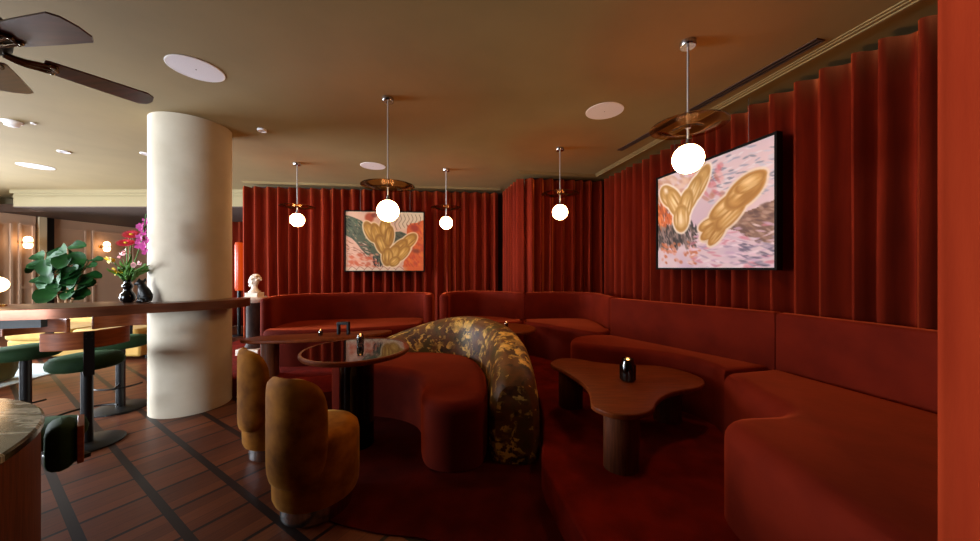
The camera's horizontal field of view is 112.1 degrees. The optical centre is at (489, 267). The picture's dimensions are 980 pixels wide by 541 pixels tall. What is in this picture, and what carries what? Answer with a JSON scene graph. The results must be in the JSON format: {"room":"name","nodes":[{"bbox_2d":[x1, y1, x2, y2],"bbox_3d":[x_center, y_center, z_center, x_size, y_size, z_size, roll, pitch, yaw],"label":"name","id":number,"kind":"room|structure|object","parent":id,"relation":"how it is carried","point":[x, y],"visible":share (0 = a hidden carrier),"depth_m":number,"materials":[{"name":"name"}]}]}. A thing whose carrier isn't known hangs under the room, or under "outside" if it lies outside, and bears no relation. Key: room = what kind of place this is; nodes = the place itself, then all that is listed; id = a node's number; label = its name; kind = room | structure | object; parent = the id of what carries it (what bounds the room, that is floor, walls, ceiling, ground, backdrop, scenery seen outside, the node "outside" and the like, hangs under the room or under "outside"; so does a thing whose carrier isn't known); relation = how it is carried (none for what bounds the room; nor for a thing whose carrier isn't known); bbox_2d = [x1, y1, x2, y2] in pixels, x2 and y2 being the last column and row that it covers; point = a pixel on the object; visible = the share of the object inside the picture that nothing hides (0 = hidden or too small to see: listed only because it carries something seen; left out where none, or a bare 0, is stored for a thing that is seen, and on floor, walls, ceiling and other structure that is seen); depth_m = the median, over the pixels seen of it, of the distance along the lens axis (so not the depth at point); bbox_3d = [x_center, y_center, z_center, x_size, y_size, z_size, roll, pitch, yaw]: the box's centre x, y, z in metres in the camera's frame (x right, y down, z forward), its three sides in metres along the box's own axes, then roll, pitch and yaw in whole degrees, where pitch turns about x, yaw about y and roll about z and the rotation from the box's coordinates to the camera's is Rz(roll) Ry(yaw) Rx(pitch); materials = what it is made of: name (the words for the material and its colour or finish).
{"room":"cocktail lounge bar","nodes":[
{"label":"cocktail lounge bar","id":0,"kind":"room"},
{"bbox_2d":[0,197,131,227],"bbox_3d":[-9.705,-0.025,7.980,0.230,2.750,3.340,0,0,0],"label":"wall","id":1,"kind":"structure","parent":0,"point":[2,200],"depth_m":6.62,"materials":[{"name":"beige paint"}]},
{"bbox_2d":[0,189,242,228],"bbox_3d":[-6.940,-1.244,7.732,5.620,0.311,3.695,0,0,0],"label":"trim","id":2,"kind":"structure","parent":1,"relation":"attached to","point":[116,207],"depth_m":5.92,"materials":[{"name":"beige paint"}]},
{"bbox_2d":[232,222,242,325],"bbox_3d":[-5.383,0.135,7.694,1.643,2.410,0.109,0,0,-4],"label":"velvet curtain","id":3,"kind":"object","parent":1,"relation":"hanging from","point":[237,227],"visible":0.04,"depth_m":7.64,"materials":[{"name":"red fabric"}]},
{"bbox_2d":[0,212,146,336],"bbox_3d":[-9.700,0.130,8.000,0.220,2.440,3.300,0,0,0],"label":"wall","id":4,"kind":"structure","parent":0,"point":[110,292],"depth_m":7.70,"materials":[{"name":"beige paint"}]},
{"bbox_2d":[0,221,12,329],"bbox_3d":[-9.575,0.150,6.510,0.030,2.135,0.215,0,0,0],"label":"trim","id":5,"kind":"structure","parent":4,"relation":"attached to","point":[10,288],"depth_m":6.58,"materials":[{"name":"beige paint"}]},
{"bbox_2d":[18,236,32,248],"bbox_3d":[-9.473,-0.520,6.730,0.233,0.250,0.126,0,0,0],"label":"wall sconce","id":6,"kind":"object","parent":4,"relation":"attached to","point":[27,242],"visible":1,"depth_m":6.70,"materials":[{"name":"white glass"}]},
{"bbox_2d":[18,223,34,303],"bbox_3d":[-9.575,0.150,6.820,0.030,2.135,0.235,0,0,0],"label":"trim","id":7,"kind":"structure","parent":4,"relation":"attached to","point":[20,287],"depth_m":6.73,"materials":[{"name":"beige paint"}]},
{"bbox_2d":[36,217,46,303],"bbox_3d":[-9.620,0.130,7.070,0.100,2.440,0.120,0,0,0],"label":"trim","id":8,"kind":"structure","parent":4,"relation":"attached to","point":[41,222],"depth_m":7.04,"materials":[{"name":"beige paint"}]},
{"bbox_2d":[47,218,53,302],"bbox_3d":[-9.660,0.130,7.210,0.100,2.440,0.140,0,0,0],"label":"trim","id":9,"kind":"structure","parent":4,"relation":"attached to","point":[50,221],"depth_m":7.22,"materials":[{"name":"black metal"}]},
{"bbox_2d":[54,227,86,301],"bbox_3d":[-9.680,0.150,7.600,0.030,2.135,0.635,0,0,0],"label":"trim","id":10,"kind":"structure","parent":4,"relation":"attached to","point":[85,231],"depth_m":7.88,"materials":[{"name":"beige paint"}]},
{"bbox_2d":[99,242,110,251],"bbox_3d":[-9.573,-0.530,8.200,0.233,0.250,0.126,0,0,0],"label":"wall sconce","id":11,"kind":"object","parent":4,"relation":"attached to","point":[106,246],"visible":1,"depth_m":8.17,"materials":[{"name":"white glass"}]},
{"bbox_2d":[92,230,129,301],"bbox_3d":[-9.680,0.150,8.450,0.030,2.135,0.835,0,0,0],"label":"trim","id":12,"kind":"structure","parent":4,"relation":"attached to","point":[93,231],"depth_m":8.06,"materials":[{"name":"beige paint"}]},
{"bbox_2d":[132,235,146,291],"bbox_3d":[-9.680,0.150,9.200,0.030,2.135,0.535,0,0,0],"label":"trim","id":13,"kind":"structure","parent":4,"relation":"attached to","point":[133,282],"depth_m":8.95,"materials":[{"name":"beige paint"}]},
{"bbox_2d":[0,326,425,540],"bbox_3d":[-3.000,1.400,3.200,14.200,0.100,13.200,0,0,0],"label":"floor","id":14,"kind":"structure","parent":0,"point":[192,477],"depth_m":2.08,"materials":[{"name":"brown wood"}]},
{"bbox_2d":[0,398,44,540],"bbox_3d":[-2.420,0.979,0.605,1.910,0.742,1.910,0,0,0],"label":"marble table","id":15,"kind":"object","parent":14,"relation":"on","point":[21,422],"visible":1,"depth_m":1.20,"materials":[{"name":"brown wood"}]},
{"bbox_2d":[0,363,49,387],"bbox_3d":[-6.425,1.344,3.625,2.350,0.012,2.250,0,0,0],"label":"rug","id":16,"kind":"object","parent":14,"relation":"on","point":[37,369],"visible":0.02,"depth_m":4.11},
{"bbox_2d":[0,347,18,381],"bbox_3d":[-5.920,1.138,3.780,0.600,0.400,0.600,0,0,0],"label":"pouf","id":17,"kind":"object","parent":16,"relation":"on","point":[7,370],"visible":0.55,"depth_m":3.86,"materials":[{"name":"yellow fabric"}]},
{"bbox_2d":[0,318,69,416],"bbox_3d":[-3.945,0.904,2.814,0.428,0.892,0.441,0,0,-20],"label":"bar stool","id":18,"kind":"object","parent":14,"relation":"on","point":[24,354],"visible":0.59,"depth_m":2.79,"materials":[{"name":"brown wood"}]},
{"bbox_2d":[24,240,102,303],"bbox_3d":[-7.779,0.420,6.050,1.314,1.860,0.501,0,0,0],"label":"fiddle leaf fig","id":19,"kind":"object","parent":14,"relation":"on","point":[72,281],"visible":0.85,"depth_m":5.98,"materials":[{"name":"green plant"}]},
{"bbox_2d":[41,414,90,472],"bbox_3d":[-2.421,1.048,1.750,0.923,0.605,0.400,0,0,32],"label":"chair","id":20,"kind":"object","parent":14,"relation":"on","point":[62,437],"visible":0.66,"depth_m":1.57,"materials":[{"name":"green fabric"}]},
{"bbox_2d":[44,416,76,472],"bbox_3d":[-2.093,0.855,1.610,0.220,0.220,0.095,0,0,39],"label":"cushion","id":21,"kind":"object","parent":20,"relation":"on","point":[60,436],"depth_m":1.55,"materials":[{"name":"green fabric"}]},
{"bbox_2d":[5,317,146,357],"bbox_3d":[-6.100,1.013,5.261,1.950,0.674,0.942,0,0,0],"label":"sofa","id":22,"kind":"object","parent":14,"relation":"on","point":[85,323],"visible":0.17,"depth_m":4.83,"materials":[{"name":"fabric"}]},
{"bbox_2d":[5,322,91,340],"bbox_3d":[-6.600,0.980,5.200,0.950,0.170,0.820,0,0,0],"label":"seat cushion","id":23,"kind":"object","parent":22,"relation":"on","point":[73,325],"depth_m":4.80,"materials":[{"name":"yellow fabric"}]},
{"bbox_2d":[69,317,91,321],"bbox_3d":[-6.600,0.830,5.620,0.950,0.309,0.225,0,0,0],"label":"cushion","id":24,"kind":"object","parent":22,"relation":"on","point":[85,319],"depth_m":5.51,"materials":[{"name":"yellow fabric"}]},
{"bbox_2d":[73,325,146,333],"bbox_3d":[-5.620,0.980,5.200,0.950,0.170,0.820,0,0,0],"label":"seat cushion","id":25,"kind":"object","parent":22,"relation":"on","point":[137,329],"depth_m":4.88,"materials":[{"name":"yellow fabric"}]},
{"bbox_2d":[39,325,129,457],"bbox_3d":[-3.078,0.904,2.521,0.441,0.892,0.428,0,0,37],"label":"bar stool","id":26,"kind":"object","parent":14,"relation":"on","point":[86,362],"visible":0.91,"depth_m":2.46,"materials":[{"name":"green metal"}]},
{"bbox_2d":[92,313,146,417],"bbox_3d":[-3.569,0.904,3.193,0.428,0.892,0.441,0,0,-34],"label":"bar stool","id":27,"kind":"object","parent":14,"relation":"on","point":[136,340],"visible":0.59,"depth_m":3.17,"materials":[{"name":"brown wood"}]},
{"bbox_2d":[0,297,250,328],"bbox_3d":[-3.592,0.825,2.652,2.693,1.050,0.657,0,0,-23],"label":"countertop","id":28,"kind":"structure","parent":14,"relation":"on","point":[12,316],"depth_m":2.64,"materials":[{"name":"brown wood"}]},
{"bbox_2d":[0,277,9,306],"bbox_3d":[-3.860,0.184,2.580,0.124,0.232,0.124,0,0,0],"label":"globe lamp","id":29,"kind":"object","parent":28,"relation":"on","point":[4,283],"visible":1,"depth_m":2.59,"materials":[{"name":"white glass"}]},
{"bbox_2d":[119,280,135,302],"bbox_3d":[-3.150,0.200,2.870,0.104,0.200,0.104,0,0,0],"label":"vase","id":30,"kind":"object","parent":28,"relation":"on","point":[127,296],"visible":0.98,"depth_m":2.85,"materials":[{"name":"black ceramic"}]},
{"bbox_2d":[104,257,115,262],"bbox_3d":[-3.245,0.070,2.857,0.206,0.341,0.051,0,0,0],"label":"flower","id":31,"kind":"object","parent":30,"relation":"in","point":[112,260],"visible":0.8,"depth_m":2.86,"materials":[{"name":"yellow plant"}]},
{"bbox_2d":[117,252,125,267],"bbox_3d":[-3.186,0.051,2.859,0.080,0.379,0.032,0,0,0],"label":"flower","id":32,"kind":"object","parent":30,"relation":"in","point":[121,254],"visible":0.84,"depth_m":2.87,"materials":[{"name":"pink plant"}]},
{"bbox_2d":[114,239,135,262],"bbox_3d":[-3.119,-0.008,2.825,0.123,0.497,0.113,0,0,0],"label":"gerbera","id":33,"kind":"object","parent":30,"relation":"in","point":[124,242],"visible":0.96,"depth_m":2.83,"materials":[{"name":"red plant"}]},
{"bbox_2d":[107,255,149,281],"bbox_3d":[-3.148,0.008,2.895,0.265,0.251,0.216,0,0,-22],"label":"greenery","id":34,"kind":"object","parent":30,"relation":"in","point":[134,274],"visible":0.95,"depth_m":2.86,"materials":[{"name":"green plant"}]},
{"bbox_2d":[121,230,141,257],"bbox_3d":[-3.115,-0.049,2.864,0.122,0.579,0.106,0,0,0],"label":"gerbera","id":35,"kind":"object","parent":30,"relation":"in","point":[129,234],"visible":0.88,"depth_m":2.86,"materials":[{"name":"red plant"}]},
{"bbox_2d":[130,261,141,271],"bbox_3d":[-3.069,0.089,2.817,0.204,0.302,0.055,0,0,19],"label":"flower","id":36,"kind":"object","parent":30,"relation":"in","point":[133,264],"visible":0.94,"depth_m":2.79,"materials":[{"name":"pink plant"}]},
{"bbox_2d":[128,214,149,278],"bbox_3d":[-2.979,-0.101,2.761,0.430,0.684,0.073,0,0,23],"label":"orchid","id":37,"kind":"object","parent":30,"relation":"in","point":[142,246],"visible":0.91,"depth_m":2.70,"materials":[{"name":"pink plant"}]},
{"bbox_2d":[134,278,152,302],"bbox_3d":[-3.016,0.194,2.884,0.136,0.210,0.101,0,0,23],"label":"animal figurine","id":38,"kind":"object","parent":28,"relation":"on","point":[144,294],"visible":1,"depth_m":2.86,"materials":[{"name":"black ceramic"}]},
{"bbox_2d":[147,111,231,418],"bbox_3d":[-2.940,-0.025,3.260,0.620,2.750,0.620,0,0,0],"label":"round column","id":39,"kind":"structure","parent":14,"relation":"on","point":[189,157],"depth_m":3.02,"materials":[{"name":"paint"}]},
{"bbox_2d":[232,242,242,336],"bbox_3d":[-5.020,0.420,6.600,0.240,1.860,0.240,0,0,0],"label":"lamp","id":40,"kind":"object","parent":14,"relation":"on","point":[238,247],"visible":0.9,"depth_m":6.55,"materials":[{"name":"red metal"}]},
{"bbox_2d":[323,391,563,540],"bbox_3d":[-0.142,1.346,2.606,4.688,0.008,2.349,0,0,40],"label":"carpet","id":41,"kind":"object","parent":14,"relation":"on","point":[395,493],"visible":0.26,"depth_m":1.94,"materials":[{"name":"red carpet"}]},
{"bbox_2d":[237,347,305,461],"bbox_3d":[-1.583,0.952,2.450,0.444,0.780,0.469,0,0,39],"label":"tub chair","id":42,"kind":"object","parent":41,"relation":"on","point":[253,376],"visible":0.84,"depth_m":2.23,"materials":[{"name":"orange fabric"}]},
{"bbox_2d":[265,377,358,527],"bbox_3d":[-0.989,0.952,1.873,0.444,0.780,0.469,0,0,17],"label":"tub chair","id":43,"kind":"object","parent":41,"relation":"on","point":[312,450],"visible":1,"depth_m":1.67,"materials":[{"name":"fabric"}]},
{"bbox_2d":[298,338,409,450],"bbox_3d":[-1.020,0.979,2.530,0.784,0.727,0.784,0,0,0],"label":"round table","id":44,"kind":"object","parent":41,"relation":"on","point":[355,363],"visible":0.95,"depth_m":2.42,"materials":[{"name":"brown wood"}]},
{"bbox_2d":[357,333,363,344],"bbox_3d":[-1.045,0.574,2.660,0.056,0.087,0.056,0,0,0],"label":"candle holder","id":45,"kind":"object","parent":44,"relation":"on","point":[360,337],"visible":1,"depth_m":2.64,"materials":[{"name":"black glass"}]},
{"bbox_2d":[332,316,539,471],"bbox_3d":[-0.584,0.945,3.047,1.899,0.821,1.776,0,0,0],"label":"sofa","id":46,"kind":"object","parent":41,"relation":"on","point":[457,377],"visible":0.77,"depth_m":2.46,"materials":[{"name":"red fabric"}]},
{"bbox_2d":[252,186,502,290],"bbox_3d":[-1.837,-0.025,5.985,4.531,2.750,0.120,0,0,-7],"label":"wall","id":47,"kind":"structure","parent":0,"point":[500,195],"depth_m":6.16,"materials":[{"name":"brown paint"}]},
{"bbox_2d":[0,0,937,198],"bbox_3d":[-3.000,-1.450,3.200,14.200,0.100,13.200,0,0,0],"label":"ceiling","id":48,"kind":"structure","parent":0,"point":[486,92],"depth_m":2.44,"materials":[{"name":"paint"}]},
{"bbox_2d":[0,118,23,127],"bbox_3d":[-4.568,-1.375,3.154,0.132,0.050,0.132,0,0,0],"label":"smoke detector","id":49,"kind":"object","parent":48,"relation":"attached to","point":[8,122],"visible":1,"depth_m":3.13,"materials":[{"name":"white plastic"}]},
{"bbox_2d":[15,162,55,169],"bbox_3d":[-6.250,-1.397,4.543,0.330,0.006,0.330,0,0,0],"label":"ceiling speaker","id":50,"kind":"object","parent":48,"relation":"attached to","point":[30,165],"visible":1,"depth_m":4.54,"materials":[{"name":"white plastic"}]},
{"bbox_2d":[57,150,70,153],"bbox_3d":[-5.119,-1.394,3.966,0.110,0.012,0.110,0,0,0],"label":"recessed light","id":51,"kind":"object","parent":48,"relation":"in","point":[60,151],"visible":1,"depth_m":3.96,"materials":[{"name":"white plastic"}]},
{"bbox_2d":[0,11,153,103],"bbox_3d":[-2.315,-1.194,1.458,1.148,0.412,1.149,0,0,0],"label":"ceiling fan","id":52,"kind":"object","parent":48,"relation":"hanging from","point":[44,28],"visible":1,"depth_m":1.51,"materials":[{"name":"brown wood"}]},
{"bbox_2d":[164,54,225,81],"bbox_3d":[-2.068,-1.397,2.322,0.324,0.006,0.324,0,0,0],"label":"ceiling speaker","id":53,"kind":"object","parent":48,"relation":"attached to","point":[192,67],"visible":1,"depth_m":2.31,"materials":[{"name":"white plastic"}]},
{"bbox_2d":[257,128,266,132],"bbox_3d":[-2.305,-1.390,3.336,0.084,0.020,0.084,0,0,0],"label":"recessed light","id":54,"kind":"object","parent":48,"relation":"in","point":[262,130],"visible":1,"depth_m":3.33,"materials":[{"name":"white plastic"}]},
{"bbox_2d":[278,162,314,226],"bbox_3d":[-2.570,-0.976,4.400,0.430,0.848,0.430,0,0,0],"label":"pendant lamp","id":55,"kind":"object","parent":48,"relation":"hanging from","point":[296,219],"visible":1,"depth_m":4.36,"materials":[{"name":"glass"}]},
{"bbox_2d":[243,186,497,337],"bbox_3d":[-1.993,-0.100,5.730,4.318,2.500,0.185,0,0,-7],"label":"velvet curtain","id":56,"kind":"object","parent":48,"relation":"hanging from","point":[288,258],"visible":0.58,"depth_m":5.67,"materials":[{"name":"red fabric"}]},
{"bbox_2d":[344,186,424,271],"bbox_3d":[-1.774,-0.663,5.592,1.314,1.453,0.056,0,0,-6],"label":"painting","id":57,"kind":"object","parent":56,"relation":"attached to","point":[371,243],"visible":0.97,"depth_m":5.57,"materials":[{"name":"multicoloured paint"}]},
{"bbox_2d":[242,181,500,189],"bbox_3d":[-1.905,-1.390,5.581,4.208,0.020,0.078,0,0,-7],"label":"trim","id":58,"kind":"structure","parent":48,"relation":"attached to","point":[250,182],"depth_m":5.52,"materials":[{"name":"paint"}]},
{"bbox_2d":[360,162,385,169],"bbox_3d":[-1.606,-1.397,4.529,0.330,0.006,0.330,0,0,0],"label":"ceiling speaker","id":59,"kind":"object","parent":48,"relation":"attached to","point":[369,165],"visible":1,"depth_m":4.52,"materials":[{"name":"white plastic"}]},
{"bbox_2d":[360,95,414,221],"bbox_3d":[-0.840,-0.891,2.718,0.430,1.018,0.430,0,0,0],"label":"pendant lamp","id":60,"kind":"object","parent":48,"relation":"hanging from","point":[387,210],"visible":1,"depth_m":2.69,"materials":[{"name":"glass"}]},
{"bbox_2d":[431,168,460,228],"bbox_3d":[-0.620,-0.975,4.670,0.430,0.851,0.430,0,0,0],"label":"pendant lamp","id":61,"kind":"object","parent":48,"relation":"hanging from","point":[445,222],"visible":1,"depth_m":4.63,"materials":[{"name":"glass"}]},
{"bbox_2d":[503,179,524,293],"bbox_3d":[0.365,-0.100,5.434,0.127,2.500,0.958,0,0,-13],"label":"velvet curtain","id":62,"kind":"object","parent":48,"relation":"hanging from","point":[513,196],"visible":0.69,"depth_m":5.18,"materials":[{"name":"red fabric"}]},
{"bbox_2d":[517,171,595,176],"bbox_3d":[1.016,-1.390,4.881,1.236,0.020,0.078,0,0,-9],"label":"trim","id":63,"kind":"structure","parent":48,"relation":"attached to","point":[518,172],"depth_m":4.87,"materials":[{"name":"paint"}]},
{"bbox_2d":[541,147,578,219],"bbox_3d":[0.817,-0.981,3.850,0.430,0.838,0.430,0,0,0],"label":"pendant lamp","id":64,"kind":"object","parent":48,"relation":"hanging from","point":[560,211],"visible":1,"depth_m":3.81,"materials":[{"name":"glass"}]},
{"bbox_2d":[525,178,601,293],"bbox_3d":[1.156,-0.100,5.082,1.262,2.500,0.148,0,0,-9],"label":"velvet curtain","id":65,"kind":"object","parent":48,"relation":"hanging from","point":[564,255],"visible":0.66,"depth_m":5.07,"materials":[{"name":"red fabric"}]},
{"bbox_2d":[586,102,623,119],"bbox_3d":[1.021,-1.397,2.943,0.324,0.006,0.324,0,0,0],"label":"ceiling speaker","id":66,"kind":"object","parent":48,"relation":"attached to","point":[605,110],"visible":1,"depth_m":2.92,"materials":[{"name":"white plastic"}]},
{"bbox_2d":[649,37,729,173],"bbox_3d":[1.226,-0.994,2.044,0.430,0.813,0.430,0,0,0],"label":"pendant lamp","id":67,"kind":"object","parent":48,"relation":"hanging from","point":[689,157],"visible":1,"depth_m":2.01,"materials":[{"name":"glass"}]},
{"bbox_2d":[618,38,824,150],"bbox_3d":[1.780,-1.397,2.967,0.072,0.008,1.963,0,0,-14],"label":"ceiling vent","id":68,"kind":"object","parent":48,"relation":"in","point":[816,41],"visible":0.93,"depth_m":2.52,"materials":[{"name":"brown paint"}]},
{"bbox_2d":[595,0,922,176],"bbox_3d":[2.087,-1.390,2.304,0.067,0.020,5.512,0,0,-10],"label":"trim","id":69,"kind":"structure","parent":48,"relation":"attached to","point":[903,5],"depth_m":2.25,"materials":[{"name":"paint"}]},
{"bbox_2d":[604,14,937,329],"bbox_3d":[2.300,-0.100,2.370,0.182,2.500,5.488,0,0,-11],"label":"velvet curtain","id":70,"kind":"object","parent":48,"relation":"hanging from","point":[860,138],"visible":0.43,"depth_m":2.20,"materials":[{"name":"red fabric"}]},
{"bbox_2d":[656,97,782,269],"bbox_3d":[2.022,-0.687,3.086,0.056,1.406,1.313,0,0,-11],"label":"painting","id":71,"kind":"object","parent":70,"relation":"attached to","point":[727,213],"visible":0.98,"depth_m":2.84,"materials":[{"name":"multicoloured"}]},
{"bbox_2d":[938,0,979,540],"bbox_3d":[1.123,-0.100,0.356,0.043,2.500,0.760,0,0,-35],"label":"wall","id":72,"kind":"structure","parent":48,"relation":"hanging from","point":[958,20],"depth_m":0.65,"materials":[{"name":"red paint"}]},
{"bbox_2d":[232,339,739,540],"bbox_3d":[-0.603,1.255,2.328,5.842,0.190,7.734,0,0,-10],"label":"carpet","id":73,"kind":"object","parent":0,"point":[676,493],"visible":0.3,"depth_m":1.85,"materials":[{"name":"red carpet"}]},
{"bbox_2d":[235,296,267,355],"bbox_3d":[-3.210,0.777,4.500,0.300,0.765,0.300,0,0,0],"label":"marble pedestal","id":74,"kind":"object","parent":73,"relation":"on","point":[252,311],"visible":0.41,"depth_m":4.41,"materials":[{"name":"black stone"}]},
{"bbox_2d":[245,274,263,296],"bbox_3d":[-3.207,0.236,4.500,0.176,0.317,0.145,0,0,0],"label":"bust","id":75,"kind":"object","parent":74,"relation":"on","point":[254,279],"visible":0.95,"depth_m":4.46,"materials":[{"name":"white stone"}]},
{"bbox_2d":[240,330,391,376],"bbox_3d":[-1.888,0.955,3.660,1.527,0.410,0.350,0,0,-15],"label":"table","id":76,"kind":"object","parent":73,"relation":"on","point":[269,345],"visible":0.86,"depth_m":3.53,"materials":[{"name":"brown wood"}]},
{"bbox_2d":[318,329,322,335],"bbox_3d":[-1.880,0.715,3.660,0.045,0.070,0.045,0,0,0],"label":"candle holder","id":77,"kind":"object","parent":76,"relation":"on","point":[320,332],"visible":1,"depth_m":3.64,"materials":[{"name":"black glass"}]},
{"bbox_2d":[337,322,349,334],"bbox_3d":[-1.660,0.680,3.740,0.135,0.140,0.050,0,0,0],"label":"menu stand","id":78,"kind":"object","parent":76,"relation":"on","point":[339,324],"visible":1,"depth_m":3.71,"materials":[{"name":"black metal"}]},
{"bbox_2d":[260,292,433,366],"bbox_3d":[-1.819,0.762,4.461,2.111,0.795,0.987,0,0,-11],"label":"booth","id":79,"kind":"object","parent":73,"relation":"on","point":[397,312],"visible":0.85,"depth_m":4.61,"materials":[{"name":"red fabric"}]},
{"bbox_2d":[440,291,524,343],"bbox_3d":[-0.092,0.755,4.596,1.197,0.810,1.075,0,0,0],"label":"booth","id":80,"kind":"object","parent":73,"relation":"on","point":[498,306],"visible":0.56,"depth_m":4.88,"materials":[{"name":"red fabric"}]},
{"bbox_2d":[501,323,535,334],"bbox_3d":[0.220,0.935,3.930,0.650,0.450,0.650,0,0,0],"label":"side table","id":81,"kind":"object","parent":73,"relation":"on","point":[518,329],"visible":0.23,"depth_m":3.87,"materials":[{"name":"brown wood"}]},
{"bbox_2d":[524,292,614,360],"bbox_3d":[1.011,0.755,4.284,1.099,0.810,1.227,0,0,0],"label":"booth","id":82,"kind":"object","parent":73,"relation":"on","point":[558,318],"visible":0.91,"depth_m":4.38,"materials":[{"name":"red fabric"}]},
{"bbox_2d":[551,358,704,475],"bbox_3d":[1.032,0.983,2.383,1.040,0.355,1.143,0,0,0],"label":"coffee table","id":83,"kind":"object","parent":73,"relation":"on","point":[658,391],"visible":0.99,"depth_m":2.23,"materials":[{"name":"brown wood"}]},
{"bbox_2d":[620,357,635,381],"bbox_3d":[0.985,0.726,2.360,0.110,0.157,0.106,0,0,0],"label":"candle holder","id":84,"kind":"object","parent":83,"relation":"on","point":[627,365],"visible":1,"depth_m":2.32,"materials":[{"name":"black glass"}]},
{"bbox_2d":[571,298,780,433],"bbox_3d":[1.424,0.740,2.862,0.710,0.840,1.545,0,0,-34],"label":"booth","id":85,"kind":"object","parent":73,"relation":"on","point":[712,344],"visible":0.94,"depth_m":2.73,"materials":[{"name":"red fabric"}]},
{"bbox_2d":[724,313,937,540],"bbox_3d":[1.787,0.740,1.535,1.473,0.840,1.731,0,0,0],"label":"booth","id":86,"kind":"object","parent":73,"relation":"on","point":[838,441],"visible":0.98,"depth_m":1.45,"materials":[{"name":"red fabric"}]},
{"bbox_2d":[524,183,524,255],"bbox_3d":[0.579,-0.025,5.656,0.120,2.750,1.069,0,0,-11],"label":"wall","id":87,"kind":"structure","parent":0,"point":[524,183],"depth_m":5.41,"materials":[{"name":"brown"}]},
{"bbox_2d":[533,178,603,293],"bbox_3d":[1.300,-0.025,5.299,1.401,2.750,0.120,0,0,-10],"label":"wall","id":88,"kind":"structure","parent":0,"point":[533,178],"depth_m":5.33,"materials":[{"name":"brown"}]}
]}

